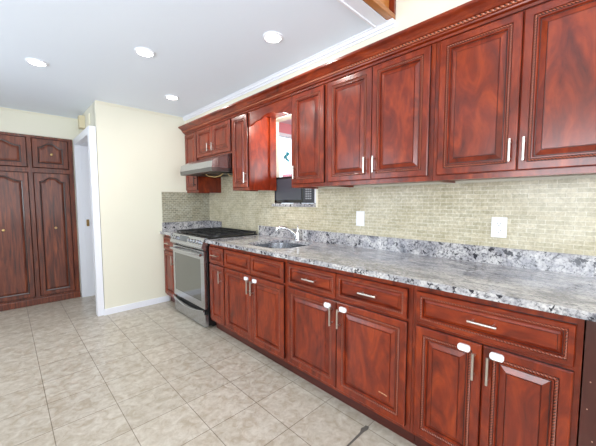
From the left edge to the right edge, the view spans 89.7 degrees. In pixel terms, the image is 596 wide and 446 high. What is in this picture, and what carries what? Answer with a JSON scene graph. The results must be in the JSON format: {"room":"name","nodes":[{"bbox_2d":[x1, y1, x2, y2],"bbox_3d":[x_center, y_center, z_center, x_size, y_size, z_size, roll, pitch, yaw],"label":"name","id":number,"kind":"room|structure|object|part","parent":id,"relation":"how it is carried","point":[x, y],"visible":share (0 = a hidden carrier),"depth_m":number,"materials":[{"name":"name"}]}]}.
{"room":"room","nodes":[
{"label":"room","id":0,"kind":"room"},
{"bbox_2d":[0,109,80,293],"bbox_3d":[-3.692,-0.141,3.381,2.300,2.380,0.100,-4,6,-44],"label":"wall","id":1,"kind":"structure","parent":0,"point":[10,121],"depth_m":3.72,"materials":[{"name":"beige paint"}]},
{"bbox_2d":[0,107,77,120],"bbox_3d":[-3.695,-1.310,3.213,2.180,0.022,0.020,-4,6,-44],"label":"trim","id":2,"kind":"structure","parent":1,"relation":"attached to","point":[2,108],"depth_m":3.69,"materials":[{"name":"beige paint"}]},
{"bbox_2d":[79,103,94,133],"bbox_3d":[-2.542,-0.169,3.763,0.120,2.380,0.960,-4,6,-44],"label":"wall","id":3,"kind":"structure","parent":0,"point":[90,110],"depth_m":3.45,"materials":[{"name":"beige paint"}]},
{"bbox_2d":[78,115,84,129],"bbox_3d":[-2.660,-1.236,3.679,0.057,0.150,0.110,-4,6,-44],"label":"door chime","id":4,"kind":"object","parent":3,"relation":"attached to","point":[81,119],"visible":0.97,"depth_m":3.64,"materials":[{"name":"beige plastic"}]},
{"bbox_2d":[73,126,103,316],"bbox_3d":[-2.535,-0.028,3.720,0.192,2.105,1.022,-4,6,-44],"label":"door","id":5,"kind":"structure","parent":3,"relation":"in","point":[84,144],"depth_m":3.94,"materials":[{"name":"white paint"}]},
{"bbox_2d":[93,101,186,308],"bbox_3d":[-1.722,-0.176,3.854,1.420,2.380,0.100,-4,6,-44],"label":"wall","id":6,"kind":"structure","parent":0,"point":[141,155],"depth_m":3.56,"materials":[{"name":"beige paint"}]},
{"bbox_2d":[104,295,169,315],"bbox_3d":[-1.936,0.995,3.647,0.732,0.072,0.014,-4,6,-44],"label":"baseboard","id":7,"kind":"structure","parent":6,"relation":"attached to","point":[108,311],"depth_m":3.61,"materials":[{"name":"white paint"}]},
{"bbox_2d":[95,100,182,119],"bbox_3d":[-1.836,-1.339,3.578,0.989,0.022,0.020,-4,6,-44],"label":"trim","id":8,"kind":"structure","parent":6,"relation":"attached to","point":[96,101],"depth_m":3.52,"materials":[{"name":"beige paint"}]},
{"bbox_2d":[161,192,209,222],"bbox_3d":[-1.484,-0.212,4.012,0.655,0.396,0.006,-4,6,-44],"label":"backsplash","id":9,"kind":"structure","parent":6,"relation":"attached to","point":[176,206],"depth_m":3.98,"materials":[{"name":"beige tile"}]},
{"bbox_2d":[0,0,371,124],"bbox_3d":[0.220,-1.546,2.281,6.700,0.570,8.300,-4,6,-44],"label":"ceiling","id":10,"kind":"structure","parent":0,"point":[206,51],"depth_m":2.13,"materials":[{"name":"white paint"}]},
{"bbox_2d":[25,58,47,66],"bbox_3d":[-2.046,-1.257,2.348,0.136,0.011,0.136,-4,6,-44],"label":"recessed light","id":11,"kind":"object","parent":10,"relation":"in","point":[33,61],"visible":1,"depth_m":2.33,"materials":[{"name":"white paint"}]},
{"bbox_2d":[134,47,154,56],"bbox_3d":[-1.121,-1.247,2.193,0.136,0.011,0.136,-4,6,-44],"label":"recessed light","id":12,"kind":"object","parent":10,"relation":"in","point":[145,52],"visible":1,"depth_m":2.18,"materials":[{"name":"white paint"}]},
{"bbox_2d":[165,95,178,99],"bbox_3d":[-1.319,-1.313,3.135,0.136,0.011,0.136,-4,6,-44],"label":"recessed light","id":13,"kind":"object","parent":10,"relation":"in","point":[171,97],"visible":1,"depth_m":3.12,"materials":[{"name":"white paint"}]},
{"bbox_2d":[263,31,282,42],"bbox_3d":[-0.166,-1.234,1.996,0.136,0.011,0.136,-4,6,-44],"label":"recessed light","id":14,"kind":"object","parent":10,"relation":"in","point":[271,36],"visible":1,"depth_m":1.98,"materials":[{"name":"white paint"}]},
{"bbox_2d":[0,295,415,445],"bbox_3d":[0.223,1.162,2.473,6.700,0.100,8.300,-4,6,-44],"label":"floor","id":15,"kind":"structure","parent":0,"point":[151,375],"depth_m":2.08,"materials":[{"name":"beige tile"}]},
{"bbox_2d":[0,131,80,310],"bbox_3d":[-3.510,-0.032,3.833,1.020,2.100,0.621,-4,6,-44],"label":"closet","id":16,"kind":"object","parent":15,"relation":"on","point":[39,262],"visible":1,"depth_m":3.71,"materials":[{"name":"brown wood"}]},
{"bbox_3d":[-3.463,-0.844,3.440,0.512,0.357,0.022,-4,6,-44],"label":"door","id":17,"kind":"part","parent":16,"relation":"part of","materials":[{"name":"brown wood"}]},
{"bbox_3d":[-3.462,0.166,3.512,0.512,1.542,0.022,-4,6,-44],"label":"door","id":18,"kind":"part","parent":16,"relation":"part of","materials":[{"name":"brown wood"}]},
{"bbox_3d":[-3.327,0.988,3.719,1.020,0.080,0.042,-4,6,-44],"label":"board","id":19,"kind":"part","parent":16,"relation":"part of","materials":[{"name":"brown wood"}]},
{"bbox_3d":[-3.120,-0.868,3.775,0.352,0.357,0.022,-4,6,-44],"label":"door","id":20,"kind":"part","parent":16,"relation":"part of","materials":[{"name":"brown wood"}]},
{"bbox_3d":[-3.119,0.142,3.846,0.352,1.542,0.022,-4,6,-44],"label":"door","id":21,"kind":"part","parent":16,"relation":"part of","materials":[{"name":"brown wood"}]},
{"bbox_2d":[163,235,176,302],"bbox_3d":[-1.375,0.569,3.908,0.664,0.885,0.368,-4,6,-44],"label":"base cabinet","id":22,"kind":"object","parent":15,"relation":"on","point":[168,253],"visible":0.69,"depth_m":3.72,"materials":[{"name":"brown wood"}]},
{"bbox_3d":[-1.581,0.255,3.686,0.020,0.155,0.338,-4,6,-44],"label":"drawer","id":23,"kind":"part","parent":22,"relation":"part of","materials":[{"name":"brown wood"}]},
{"bbox_3d":[-1.586,0.627,3.707,0.011,0.478,0.263,-4,6,-44],"label":"rope trim","id":24,"kind":"part","parent":22,"relation":"part of","materials":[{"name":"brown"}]},
{"bbox_3d":[-1.580,0.626,3.712,0.020,0.552,0.338,-4,6,-44],"label":"door","id":25,"kind":"part","parent":22,"relation":"part of","materials":[{"name":"brown wood"}]},
{"bbox_2d":[160,220,221,235],"bbox_3d":[-1.361,0.057,3.880,0.688,0.139,0.388,-4,6,-44],"label":"countertop","id":26,"kind":"structure","parent":22,"relation":"on","point":[168,228],"depth_m":3.99,"materials":[{"name":"grey stone"}]},
{"bbox_2d":[160,230,176,235],"bbox_3d":[-1.361,0.112,3.884,0.688,0.030,0.388,-4,6,-44],"label":"countertop","id":27,"kind":"structure","parent":26,"relation":"on","point":[169,233],"depth_m":3.68,"materials":[{"name":"stone"}]},
{"bbox_2d":[170,227,257,326],"bbox_3d":[-0.982,0.564,3.462,0.723,0.957,0.791,-4,6,-44],"label":"gas range","id":28,"kind":"object","parent":15,"relation":"on","point":[191,262],"visible":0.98,"depth_m":3.20,"materials":[{"name":"silver metal"}]},
{"bbox_3d":[-1.218,0.302,3.211,0.063,0.027,0.732,-4,6,-44],"label":"oven handle","id":29,"kind":"part","parent":28,"relation":"part of","materials":[{"name":"silver metal"}]},
{"bbox_3d":[-1.208,0.886,3.261,0.039,0.054,0.758,-4,6,-44],"label":"drawer handle","id":30,"kind":"part","parent":28,"relation":"part of","materials":[{"name":"silver metal"}]},
{"bbox_3d":[-1.194,0.194,3.227,0.067,0.128,0.774,-4,6,-44],"label":"control panel","id":31,"kind":"part","parent":28,"relation":"part of","materials":[{"name":"silver metal"}]},
{"bbox_3d":[-1.184,0.558,3.263,0.036,0.587,0.758,-4,6,-44],"label":"oven door","id":32,"kind":"part","parent":28,"relation":"part of","materials":[{"name":"silver metal"}]},
{"bbox_3d":[-1.182,0.970,3.293,0.034,0.128,0.758,-4,6,-44],"label":"storage drawer","id":33,"kind":"part","parent":28,"relation":"part of","materials":[{"name":"silver metal"}]},
{"bbox_2d":[177,232,257,239],"bbox_3d":[-0.951,0.126,3.461,0.625,0.020,0.770,-4,6,-44],"label":"cooktop","id":34,"kind":"object","parent":28,"relation":"in","point":[234,234],"depth_m":3.21,"materials":[{"name":"black metal"}]},
{"bbox_2d":[209,244,231,335],"bbox_3d":[-0.576,0.625,3.093,0.664,0.885,0.288,-4,6,-44],"label":"base cabinet","id":35,"kind":"object","parent":15,"relation":"on","point":[216,252],"visible":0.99,"depth_m":2.88,"materials":[{"name":"brown wood"}]},
{"bbox_3d":[-0.785,0.312,2.862,0.008,0.115,0.223,-4,6,-44],"label":"rope trim","id":36,"kind":"part","parent":35,"relation":"part of","materials":[{"name":"brown wood"}]},
{"bbox_3d":[-0.779,0.312,2.868,0.020,0.155,0.263,-4,6,-44],"label":"drawer","id":37,"kind":"part","parent":35,"relation":"part of","materials":[{"name":"brown wood"}]},
{"bbox_3d":[-0.784,0.684,2.889,0.011,0.478,0.188,-4,6,-44],"label":"rope trim","id":38,"kind":"part","parent":35,"relation":"part of","materials":[{"name":"brown wood"}]},
{"bbox_3d":[-0.778,0.683,2.894,0.020,0.552,0.263,-4,6,-44],"label":"door","id":39,"kind":"part","parent":35,"relation":"part of","materials":[{"name":"brown wood"}]},
{"bbox_3d":[-0.766,0.591,2.904,0.020,0.789,0.288,-4,6,-44],"label":"frame","id":40,"kind":"part","parent":35,"relation":"part of","materials":[{"name":"brown wood"}]},
{"bbox_2d":[224,247,292,371],"bbox_3d":[-0.177,0.654,2.686,0.664,0.885,0.847,-4,6,-44],"label":"base cabinet","id":41,"kind":"object","parent":15,"relation":"on","point":[255,283],"visible":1,"depth_m":2.42,"materials":[{"name":"brown wood"}]},
{"bbox_3d":[-0.537,0.330,2.610,0.008,0.115,0.366,-4,6,-44],"label":"rope trim","id":42,"kind":"part","parent":41,"relation":"part of","materials":[{"name":"brown wood"}]},
{"bbox_3d":[-0.532,0.330,2.616,0.020,0.155,0.406,-4,6,-44],"label":"drawer","id":43,"kind":"part","parent":41,"relation":"part of","materials":[{"name":"brown wood"}]},
{"bbox_3d":[-0.533,0.702,2.632,0.011,0.478,0.343,-4,6,-44],"label":"rope trim","id":44,"kind":"part","parent":41,"relation":"part of","materials":[{"name":"brown wood"}]},
{"bbox_3d":[-0.527,0.701,2.638,0.020,0.552,0.418,-4,6,-44],"label":"door","id":45,"kind":"part","parent":41,"relation":"part of","materials":[{"name":"brown wood"}]},
{"bbox_3d":[-0.378,0.531,2.435,0.040,0.117,0.011,-4,6,-44],"label":"handle","id":46,"kind":"part","parent":41,"relation":"part of","materials":[{"name":"silver metal"}]},
{"bbox_3d":[-0.248,0.350,2.315,0.008,0.115,0.365,-4,6,-44],"label":"rope trim","id":47,"kind":"part","parent":41,"relation":"part of","materials":[{"name":"brown wood"}]},
{"bbox_3d":[-0.245,0.722,2.339,0.011,0.478,0.322,-4,6,-44],"label":"rope trim","id":48,"kind":"part","parent":41,"relation":"part of","materials":[{"name":"brown wood"}]},
{"bbox_3d":[-0.243,0.350,2.321,0.020,0.155,0.405,-4,6,-44],"label":"drawer","id":49,"kind":"part","parent":41,"relation":"part of","materials":[{"name":"brown wood"}]},
{"bbox_3d":[-0.239,0.722,2.344,0.020,0.552,0.397,-4,6,-44],"label":"door","id":50,"kind":"part","parent":41,"relation":"part of","materials":[{"name":"brown wood"}]},
{"bbox_2d":[205,225,595,321],"bbox_3d":[0.700,0.208,1.777,0.688,0.131,3.935,-4,6,-44],"label":"countertop","id":51,"kind":"structure","parent":41,"relation":"on","point":[564,284],"depth_m":1.67,"materials":[{"name":"grey stone"}]},
{"bbox_2d":[254,243,306,247],"bbox_3d":[-0.161,0.308,2.668,0.484,0.191,0.539,-4,6,-44],"label":"undermount sink","id":52,"kind":"object","parent":51,"relation":"in","point":[267,245],"visible":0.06,"depth_m":2.91,"materials":[{"name":"silver metal"}]},
{"bbox_2d":[275,225,299,239],"bbox_3d":[-0.100,0.095,2.859,0.255,0.146,0.059,-1,4,-17],"label":"kitchen faucet","id":53,"kind":"object","parent":51,"relation":"on","point":[296,234],"visible":0.98,"depth_m":2.86,"materials":[{"name":"silver metal"}]},
{"bbox_3d":[-0.108,0.087,2.849,0.234,0.123,0.034,-2,4,-21],"label":"spout","id":54,"kind":"part","parent":53,"relation":"part of","materials":[{"name":"silver metal"}]},
{"bbox_2d":[287,259,413,443],"bbox_3d":[0.447,0.698,2.049,0.664,0.885,0.936,-4,6,-44],"label":"base cabinet","id":55,"kind":"object","parent":15,"relation":"on","point":[350,335],"visible":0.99,"depth_m":1.75,"materials":[{"name":"brown wood"}]},
{"bbox_3d":[0.073,0.375,1.962,0.040,0.011,0.113,-4,6,-44],"label":"handle","id":56,"kind":"part","parent":55,"relation":"part of","materials":[{"name":"silver metal"}]},
{"bbox_3d":[0.076,0.374,1.984,0.008,0.115,0.398,-4,6,-44],"label":"rope trim","id":57,"kind":"part","parent":55,"relation":"part of","materials":[{"name":"brown wood"}]},
{"bbox_3d":[0.079,0.745,2.008,0.011,0.478,0.369,-4,6,-44],"label":"rope trim","id":58,"kind":"part","parent":55,"relation":"part of","materials":[{"name":"brown wood"}]},
{"bbox_3d":[0.082,0.373,1.990,0.020,0.155,0.438,-4,6,-44],"label":"drawer","id":59,"kind":"part","parent":55,"relation":"part of","materials":[{"name":"brown wood"}]},
{"bbox_3d":[0.085,0.745,2.014,0.020,0.552,0.444,-4,6,-44],"label":"door","id":60,"kind":"part","parent":55,"relation":"part of","materials":[{"name":"brown wood"}]},
{"bbox_3d":[0.202,0.572,1.844,0.040,0.117,0.011,-4,6,-44],"label":"handle","id":61,"kind":"part","parent":55,"relation":"part of","materials":[{"name":"silver metal"}]},
{"bbox_3d":[0.242,0.575,1.803,0.040,0.117,0.011,-4,6,-44],"label":"handle","id":62,"kind":"part","parent":55,"relation":"part of","materials":[{"name":"silver metal"}]},
{"bbox_3d":[0.383,0.394,1.646,0.040,0.011,0.112,-4,6,-44],"label":"handle","id":63,"kind":"part","parent":55,"relation":"part of","materials":[{"name":"silver metal"}]},
{"bbox_3d":[0.393,0.767,1.688,0.011,0.478,0.370,-4,6,-44],"label":"rope trim","id":64,"kind":"part","parent":55,"relation":"part of","materials":[{"name":"brown wood"}]},
{"bbox_3d":[0.390,0.396,1.664,0.008,0.115,0.411,-4,6,-44],"label":"rope trim","id":65,"kind":"part","parent":55,"relation":"part of","materials":[{"name":"brown wood"}]},
{"bbox_3d":[0.398,0.767,1.694,0.020,0.552,0.445,-4,6,-44],"label":"door","id":66,"kind":"part","parent":55,"relation":"part of","materials":[{"name":"brown wood"}]},
{"bbox_3d":[0.396,0.396,1.670,0.020,0.155,0.451,-4,6,-44],"label":"drawer","id":67,"kind":"part","parent":55,"relation":"part of","materials":[{"name":"brown wood"}]},
{"bbox_2d":[347,425,368,445],"bbox_3d":[0.310,1.171,1.631,0.250,0.001,0.033,-4,6,-44],"label":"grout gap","id":68,"kind":"object","parent":15,"relation":"on","point":[363,429],"visible":1,"depth_m":1.67,"materials":[{"name":"grey"}]},
{"bbox_2d":[410,285,586,445],"bbox_3d":[0.991,0.737,1.495,0.664,0.885,0.615,-4,6,-44],"label":"base cabinet","id":69,"kind":"object","parent":15,"relation":"on","point":[485,372],"visible":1,"depth_m":1.25,"materials":[{"name":"brown wood"}]},
{"bbox_3d":[0.681,0.788,1.394,0.011,0.478,0.213,-4,6,-44],"label":"rope trim","id":70,"kind":"part","parent":69,"relation":"part of","materials":[{"name":"brown wood"}]},
{"bbox_3d":[0.687,0.788,1.400,0.020,0.552,0.288,-4,6,-44],"label":"door","id":71,"kind":"part","parent":69,"relation":"part of","materials":[{"name":"brown wood"}]},
{"bbox_3d":[0.751,0.611,1.284,0.040,0.117,0.011,-4,6,-44],"label":"handle","id":72,"kind":"part","parent":69,"relation":"part of","materials":[{"name":"silver metal"}]},
{"bbox_3d":[0.769,0.421,1.251,0.040,0.011,0.107,-4,6,-44],"label":"handle","id":73,"kind":"part","parent":69,"relation":"part of","materials":[{"name":"silver metal"}]},
{"bbox_3d":[0.789,0.614,1.246,0.040,0.117,0.011,-4,6,-44],"label":"handle","id":74,"kind":"part","parent":69,"relation":"part of","materials":[{"name":"silver metal"}]},
{"bbox_3d":[0.781,0.424,1.266,0.008,0.115,0.535,-4,6,-44],"label":"rope trim","id":75,"kind":"part","parent":69,"relation":"part of","materials":[{"name":"brown wood"}]},
{"bbox_3d":[0.786,0.423,1.271,0.020,0.155,0.575,-4,6,-44],"label":"drawer","id":76,"kind":"part","parent":69,"relation":"part of","materials":[{"name":"brown wood"}]},
{"bbox_3d":[0.883,0.802,1.188,0.011,0.478,0.208,-4,6,-44],"label":"rope trim","id":77,"kind":"part","parent":69,"relation":"part of","materials":[{"name":"brown wood"}]},
{"bbox_3d":[0.889,0.802,1.193,0.020,0.552,0.283,-4,6,-44],"label":"door","id":78,"kind":"part","parent":69,"relation":"part of","materials":[{"name":"brown wood"}]},
{"bbox_2d":[578,320,595,445],"bbox_3d":[1.483,0.770,1.019,0.626,0.882,0.744,-4,6,-44],"label":"end panel","id":79,"kind":"object","parent":15,"relation":"on","point":[587,426],"visible":0.96,"depth_m":1.04,"materials":[{"name":"brown wood"}]},
{"bbox_2d":[279,122,290,134],"bbox_3d":[0.327,-0.249,4.846,2.900,2.380,0.100,-4,6,-44],"label":"wall","id":80,"kind":"structure","parent":0,"point":[283,128],"depth_m":4.20,"materials":[{"name":"pink paint"}]},
{"bbox_2d":[279,132,291,176],"bbox_3d":[-0.028,-0.626,4.436,0.940,1.290,0.070,-4,6,-44],"label":"window","id":81,"kind":"structure","parent":80,"relation":"in","point":[285,167],"depth_m":4.24,"materials":[{"name":"white paint"}]},
{"bbox_2d":[284,136,289,161],"bbox_3d":[-0.158,-1.038,4.214,0.108,0.357,0.046,-4,6,-44],"label":"hanging ornament","id":82,"kind":"object","parent":81,"relation":"hanging from","point":[287,153],"visible":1,"depth_m":4.21,"materials":[{"name":"teal glass"}]},
{"bbox_2d":[185,0,470,123],"bbox_3d":[0.869,-1.419,1.743,0.329,0.648,6.412,-4,6,-44],"label":"wall","id":83,"kind":"structure","parent":0,"point":[409,13],"depth_m":1.79,"materials":[{"name":"beige paint"}]},
{"bbox_2d":[183,18,394,120],"bbox_3d":[-0.463,-1.280,2.859,0.034,0.040,2.972,-4,6,-44],"label":"trim","id":84,"kind":"structure","parent":83,"relation":"attached to","point":[371,32],"depth_m":2.31,"materials":[{"name":"white paint"}]},
{"bbox_2d":[336,0,386,28],"bbox_3d":[-0.613,-1.144,0.753,3.139,0.015,0.086,-4,6,-44],"label":"trim","id":85,"kind":"structure","parent":83,"relation":"attached to","point":[359,8],"depth_m":1.72,"materials":[{"name":"white paint"}]},
{"bbox_2d":[364,0,388,18],"bbox_3d":[-0.577,-1.394,0.719,3.168,0.450,0.028,-4,6,-44],"label":"trim","id":86,"kind":"structure","parent":83,"relation":"attached to","point":[385,2],"depth_m":1.78,"materials":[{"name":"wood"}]},
{"bbox_2d":[363,0,395,19],"bbox_3d":[-0.557,-1.161,0.715,3.168,0.030,0.038,-4,6,-44],"label":"trim","id":87,"kind":"structure","parent":83,"relation":"attached to","point":[377,5],"depth_m":1.71,"materials":[{"name":"brown wood"}]},
{"bbox_2d":[389,0,395,14],"bbox_3d":[0.570,-1.476,1.794,0.021,0.442,0.032,-4,6,-44],"label":"trim","id":88,"kind":"structure","parent":83,"relation":"attached to","point":[392,3],"depth_m":1.80,"materials":[{"name":"brown wood"}]},
{"bbox_2d":[258,114,595,234],"bbox_3d":[1.026,-0.307,1.974,0.100,2.900,6.412,-4,6,-44],"label":"wall","id":89,"kind":"structure","parent":0,"point":[287,117],"depth_m":2.20,"materials":[{"name":"beige paint"}]},
{"bbox_2d":[185,132,220,192],"bbox_3d":[-1.270,-0.784,3.943,0.374,0.772,0.332,-4,6,-44],"label":"upper cabinet","id":90,"kind":"object","parent":89,"relation":"attached to","point":[194,184],"visible":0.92,"depth_m":3.84,"materials":[{"name":"brown wood"}]},
{"bbox_3d":[-1.374,-0.778,3.837,0.011,0.645,0.237,-4,6,-44],"label":"rope trim","id":91,"kind":"part","parent":90,"relation":"part of","materials":[{"name":"brown wood"}]},
{"bbox_3d":[-1.369,-0.779,3.842,0.020,0.720,0.312,-4,6,-44],"label":"door","id":92,"kind":"part","parent":90,"relation":"part of","materials":[{"name":"brown wood"}]},
{"bbox_3d":[-1.356,-0.778,3.858,0.020,0.772,0.332,-4,6,-44],"label":"frame","id":93,"kind":"part","parent":90,"relation":"part of","materials":[{"name":"brown wood"}]},
{"bbox_2d":[180,153,232,177],"bbox_3d":[-0.943,-0.642,3.486,0.548,0.246,0.756,-4,6,-44],"label":"range hood","id":94,"kind":"object","parent":89,"relation":"attached to","point":[221,165],"visible":0.78,"depth_m":3.19,"materials":[{"name":"silver metal"}]},
{"bbox_2d":[196,118,231,159],"bbox_3d":[-0.877,-0.955,3.528,0.374,0.372,0.787,-4,6,-44],"label":"upper cabinet","id":95,"kind":"object","parent":89,"relation":"attached to","point":[214,140],"visible":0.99,"depth_m":3.38,"materials":[{"name":"brown wood"}]},
{"bbox_3d":[-1.113,-0.956,3.568,0.020,0.328,0.379,-4,6,-44],"label":"door","id":96,"kind":"part","parent":95,"relation":"part of","materials":[{"name":"brown wood"}]},
{"bbox_3d":[-1.119,-0.956,3.562,0.011,0.252,0.304,-4,6,-44],"label":"rope trim","id":97,"kind":"part","parent":95,"relation":"part of","materials":[{"name":"brown wood"}]},
{"bbox_3d":[-0.850,-0.937,3.288,0.011,0.253,0.307,-4,6,-44],"label":"rope trim","id":98,"kind":"part","parent":95,"relation":"part of","materials":[{"name":"brown wood"}]},
{"bbox_3d":[-0.845,-0.937,3.294,0.020,0.328,0.382,-4,6,-44],"label":"door","id":99,"kind":"part","parent":95,"relation":"part of","materials":[{"name":"brown wood"}]},
{"bbox_2d":[232,112,269,190],"bbox_3d":[-0.493,-0.729,3.150,0.374,0.772,0.309,-4,6,-44],"label":"upper cabinet","id":100,"kind":"object","parent":89,"relation":"attached to","point":[250,145],"visible":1,"depth_m":3.03,"materials":[{"name":"brown wood"}]},
{"bbox_3d":[-0.597,-0.723,3.044,0.011,0.645,0.194,-4,6,-44],"label":"rope trim","id":101,"kind":"part","parent":100,"relation":"part of","materials":[{"name":"brown wood"}]},
{"bbox_3d":[-0.591,-0.723,3.049,0.020,0.720,0.269,-4,6,-44],"label":"door","id":102,"kind":"part","parent":100,"relation":"part of","materials":[{"name":"brown wood"}]},
{"bbox_3d":[-0.579,-0.722,3.066,0.020,0.772,0.309,-4,6,-44],"label":"frame","id":103,"kind":"part","parent":100,"relation":"part of","materials":[{"name":"brown wood"}]},
{"bbox_2d":[249,97,290,190],"bbox_3d":[-0.150,-0.707,2.846,0.324,0.772,0.602,-4,6,-44],"label":"scalloped valance","id":104,"kind":"object","parent":89,"relation":"attached to","point":[281,108],"visible":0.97,"depth_m":2.98,"materials":[{"name":"brown wood"}]},
{"bbox_3d":[-0.265,-0.715,3.139,0.080,0.746,0.021,-4,6,-44],"label":"jamb post","id":105,"kind":"part","parent":104,"relation":"part of","materials":[{"name":"brown wood"}]},
{"bbox_2d":[272,203,315,206],"bbox_3d":[0.104,-0.192,3.177,0.472,0.030,0.633,-4,6,-44],"label":"granite ledge","id":106,"kind":"object","parent":89,"relation":"attached to","point":[275,204],"visible":0.71,"depth_m":3.03,"materials":[{"name":"grey stone"}]},
{"bbox_2d":[275,176,315,203],"bbox_3d":[0.090,-0.346,3.166,0.410,0.280,0.575,-4,6,-44],"label":"microwave oven","id":107,"kind":"object","parent":106,"relation":"on","point":[284,193],"visible":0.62,"depth_m":3.05,"materials":[{"name":"black plastic"}]},
{"bbox_3d":[-0.094,-0.343,3.081,0.022,0.266,0.440,-4,6,-44],"label":"door","id":108,"kind":"part","parent":107,"relation":"part of","materials":[{"name":"black glass"}]},
{"bbox_3d":[0.108,-0.329,2.876,0.020,0.266,0.133,-4,6,-44],"label":"control panel","id":109,"kind":"part","parent":107,"relation":"part of","materials":[{"name":"grey"}]},
{"bbox_2d":[291,83,335,188],"bbox_3d":[0.176,-0.681,2.469,0.374,0.772,0.391,-4,6,-44],"label":"upper cabinet","id":110,"kind":"object","parent":89,"relation":"attached to","point":[309,108],"visible":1,"depth_m":2.34,"materials":[{"name":"brown wood"}]},
{"bbox_3d":[0.073,-0.675,2.361,0.011,0.645,0.263,-4,6,-44],"label":"rope trim","id":111,"kind":"part","parent":110,"relation":"part of","materials":[{"name":"brown wood"}]},
{"bbox_3d":[0.079,-0.676,2.366,0.020,0.720,0.338,-4,6,-44],"label":"door","id":112,"kind":"part","parent":110,"relation":"part of","materials":[{"name":"brown wood"}]},
{"bbox_2d":[178,0,550,134],"bbox_3d":[0.060,-1.086,2.302,0.095,0.090,4.508,-4,6,-44],"label":"crown molding","id":113,"kind":"structure","parent":110,"relation":"attached to","point":[473,14],"depth_m":1.82,"materials":[{"name":"brown wood"}]},
{"bbox_2d":[356,211,364,225],"bbox_3d":[0.508,-0.036,2.439,0.006,0.119,0.077,-4,6,-44],"label":"blank wall plate","id":114,"kind":"object","parent":89,"relation":"attached to","point":[360,215],"visible":1,"depth_m":2.44,"materials":[{"name":"white plastic"}]},
{"bbox_2d":[327,43,446,186],"bbox_3d":[0.587,-0.652,2.050,0.374,0.772,0.780,-4,6,-44],"label":"upper cabinet","id":115,"kind":"object","parent":89,"relation":"attached to","point":[381,117],"visible":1,"depth_m":1.88,"materials":[{"name":"brown wood"}]},
{"bbox_3d":[0.349,-0.655,2.079,0.011,0.645,0.287,-4,6,-44],"label":"rope trim","id":116,"kind":"part","parent":115,"relation":"part of","materials":[{"name":"brown wood"}]},
{"bbox_3d":[0.355,-0.656,2.084,0.020,0.720,0.362,-4,6,-44],"label":"door","id":117,"kind":"part","parent":115,"relation":"part of","materials":[{"name":"brown wood"}]},
{"bbox_3d":[0.439,-0.383,1.981,0.040,0.105,0.011,-4,6,-44],"label":"handle","id":118,"kind":"part","parent":115,"relation":"part of","materials":[{"name":"silver metal"}]},
{"bbox_3d":[0.486,-0.379,1.933,0.040,0.105,0.011,-4,6,-44],"label":"handle","id":119,"kind":"part","parent":115,"relation":"part of","materials":[{"name":"silver metal"}]},
{"bbox_3d":[0.607,-0.637,1.816,0.011,0.645,0.293,-4,6,-44],"label":"rope trim","id":120,"kind":"part","parent":115,"relation":"part of","materials":[{"name":"brown wood"}]},
{"bbox_3d":[0.613,-0.637,1.821,0.020,0.720,0.368,-4,6,-44],"label":"door","id":121,"kind":"part","parent":115,"relation":"part of","materials":[{"name":"brown wood"}]},
{"bbox_2d":[209,176,595,255],"bbox_3d":[0.815,-0.217,2.120,0.006,0.900,5.906,-4,6,-44],"label":"backsplash","id":122,"kind":"structure","parent":89,"relation":"attached to","point":[548,215],"depth_m":1.96,"materials":[{"name":"tile"}]},
{"bbox_2d":[491,217,506,237],"bbox_3d":[1.178,0.026,1.755,0.008,0.119,0.078,-4,6,-44],"label":"electrical outlet","id":123,"kind":"object","parent":89,"relation":"attached to","point":[498,224],"visible":1,"depth_m":1.75,"materials":[{"name":"white plastic"}]},
{"bbox_2d":[495,228,501,232],"bbox_3d":[1.175,0.046,1.754,0.002,0.028,0.034,-4,6,-44],"label":"receptacle","id":124,"kind":"object","parent":123,"relation":"attached to","point":[497,230],"depth_m":1.75,"materials":[{"name":"white plastic"}]},
{"bbox_2d":[433,0,595,182],"bbox_3d":[1.134,-0.613,1.491,0.374,0.772,0.781,-4,6,-44],"label":"upper cabinet","id":125,"kind":"object","parent":89,"relation":"attached to","point":[515,94],"visible":1,"depth_m":1.39,"materials":[{"name":"brown wood"}]},
{"bbox_3d":[0.899,-0.616,1.518,0.011,0.645,0.291,-4,6,-44],"label":"rope trim","id":126,"kind":"part","parent":125,"relation":"part of","materials":[{"name":"brown wood"}]},
{"bbox_3d":[0.904,-0.617,1.524,0.020,0.720,0.366,-4,6,-44],"label":"door","id":127,"kind":"part","parent":125,"relation":"part of","materials":[{"name":"brown wood"}]},
{"bbox_3d":[0.997,-0.343,1.412,0.040,0.105,0.011,-4,6,-44],"label":"handle","id":128,"kind":"part","parent":125,"relation":"part of","materials":[{"name":"silver metal"}]},
{"bbox_3d":[1.035,-0.340,1.373,0.040,0.105,0.011,-4,6,-44],"label":"handle","id":129,"kind":"part","parent":125,"relation":"part of","materials":[{"name":"silver metal"}]},
{"bbox_3d":[1.163,-0.598,1.260,0.020,0.720,0.364,-4,6,-44],"label":"door","id":130,"kind":"part","parent":125,"relation":"part of","materials":[{"name":"brown wood"}]},
{"bbox_3d":[1.157,-0.598,1.255,0.011,0.645,0.289,-4,6,-44],"label":"rope trim","id":131,"kind":"part","parent":125,"relation":"part of","materials":[{"name":"brown wood"}]}
]}

